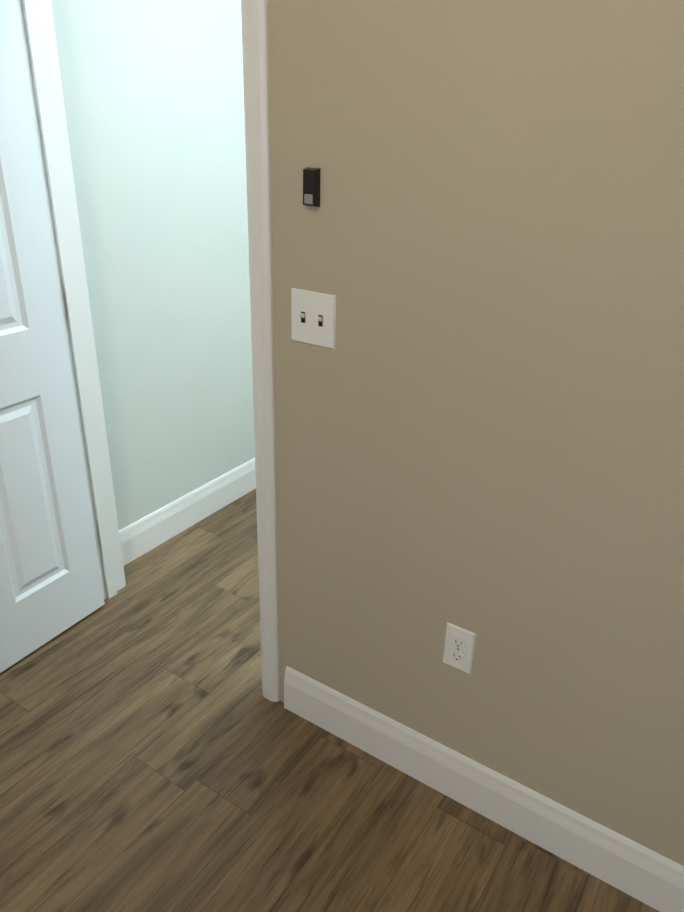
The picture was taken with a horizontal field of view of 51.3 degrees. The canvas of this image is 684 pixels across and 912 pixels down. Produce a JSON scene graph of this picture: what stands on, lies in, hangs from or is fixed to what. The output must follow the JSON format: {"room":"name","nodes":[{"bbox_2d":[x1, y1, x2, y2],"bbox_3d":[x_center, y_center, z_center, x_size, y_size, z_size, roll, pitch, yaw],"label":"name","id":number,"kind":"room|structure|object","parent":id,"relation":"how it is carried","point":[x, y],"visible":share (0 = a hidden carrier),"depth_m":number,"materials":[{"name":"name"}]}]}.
{"room":"bedroom","nodes":[
{"label":"bedroom","id":0,"kind":"room"},
{"bbox_2d":[51,0,254,529],"bbox_3d":[-0.536,-1.120,2.501,0.115,2.930,1.514,17,30,29],"label":"wall","id":1,"kind":"structure","parent":0,"point":[153,94],"depth_m":2.46,"materials":[{"name":"paint"}]},
{"bbox_2d":[0,488,658,911],"bbox_3d":[0.111,1.379,0.817,4.130,0.100,5.080,17,30,29],"label":"floor","id":2,"kind":"structure","parent":0,"point":[158,752],"depth_m":1.79,"materials":[{"name":"wood"}]},
{"bbox_2d":[268,0,683,865],"bbox_3d":[0.796,-0.347,0.957,4.015,2.930,0.115,17,30,29],"label":"wall","id":3,"kind":"structure","parent":0,"point":[480,420],"depth_m":1.36,"materials":[{"name":"beige paint"}]},
{"bbox_2d":[17,0,279,701],"bbox_3d":[-0.481,-0.363,1.883,0.858,2.098,0.150,17,30,29],"label":"door frame","id":4,"kind":"structure","parent":3,"relation":"attached to","point":[35,19],"depth_m":1.86,"materials":[{"name":"white wood"}]},
{"bbox_2d":[0,0,104,672],"bbox_3d":[-0.996,-0.282,1.734,0.171,2.030,0.730,16,29,28],"label":"entry door","id":5,"kind":"structure","parent":4,"relation":"in","point":[50,583],"depth_m":2.03,"materials":[{"name":"white wood"}]},
{"bbox_2d":[303,167,320,206],"bbox_3d":[-0.060,-0.533,1.414,0.034,0.072,0.022,17,30,29],"label":"sensor","id":6,"kind":"object","parent":3,"relation":"attached to","point":[311,186],"visible":0.98,"depth_m":1.41,"materials":[{"name":"black plastic"}]},
{"bbox_2d":[291,288,335,348],"bbox_3d":[-0.066,-0.293,1.526,0.116,0.116,0.019,17,30,29],"label":"switch plate","id":7,"kind":"object","parent":3,"relation":"attached to","point":[313,318],"visible":1,"depth_m":1.52,"materials":[{"name":"white plastic"}]},
{"bbox_2d":[443,622,475,673],"bbox_3d":[0.265,0.440,1.623,0.071,0.116,0.008,17,30,29],"label":"electrical outlet","id":8,"kind":"object","parent":3,"relation":"attached to","point":[459,647],"visible":1,"depth_m":1.62,"materials":[{"name":"white plastic"}]},
{"bbox_2d":[284,666,683,911],"bbox_3d":[0.476,0.855,1.653,1.531,0.145,0.015,17,30,29],"label":"baseboard","id":9,"kind":"structure","parent":3,"relation":"attached to","point":[642,873],"depth_m":1.68,"materials":[{"name":"white wood"}]},
{"bbox_3d":[0.539,-0.690,1.988,2.630,2.650,1.400,17,30,29],"label":"wall","id":10,"kind":"structure","parent":0,"visible":0},
{"bbox_2d":[119,458,255,565],"bbox_3d":[-0.523,0.158,3.058,0.015,0.145,1.260,17,30,29],"label":"baseboard","id":11,"kind":"structure","parent":10,"relation":"attached to","point":[146,534],"depth_m":2.86,"materials":[{"name":"white wood"}]}
]}

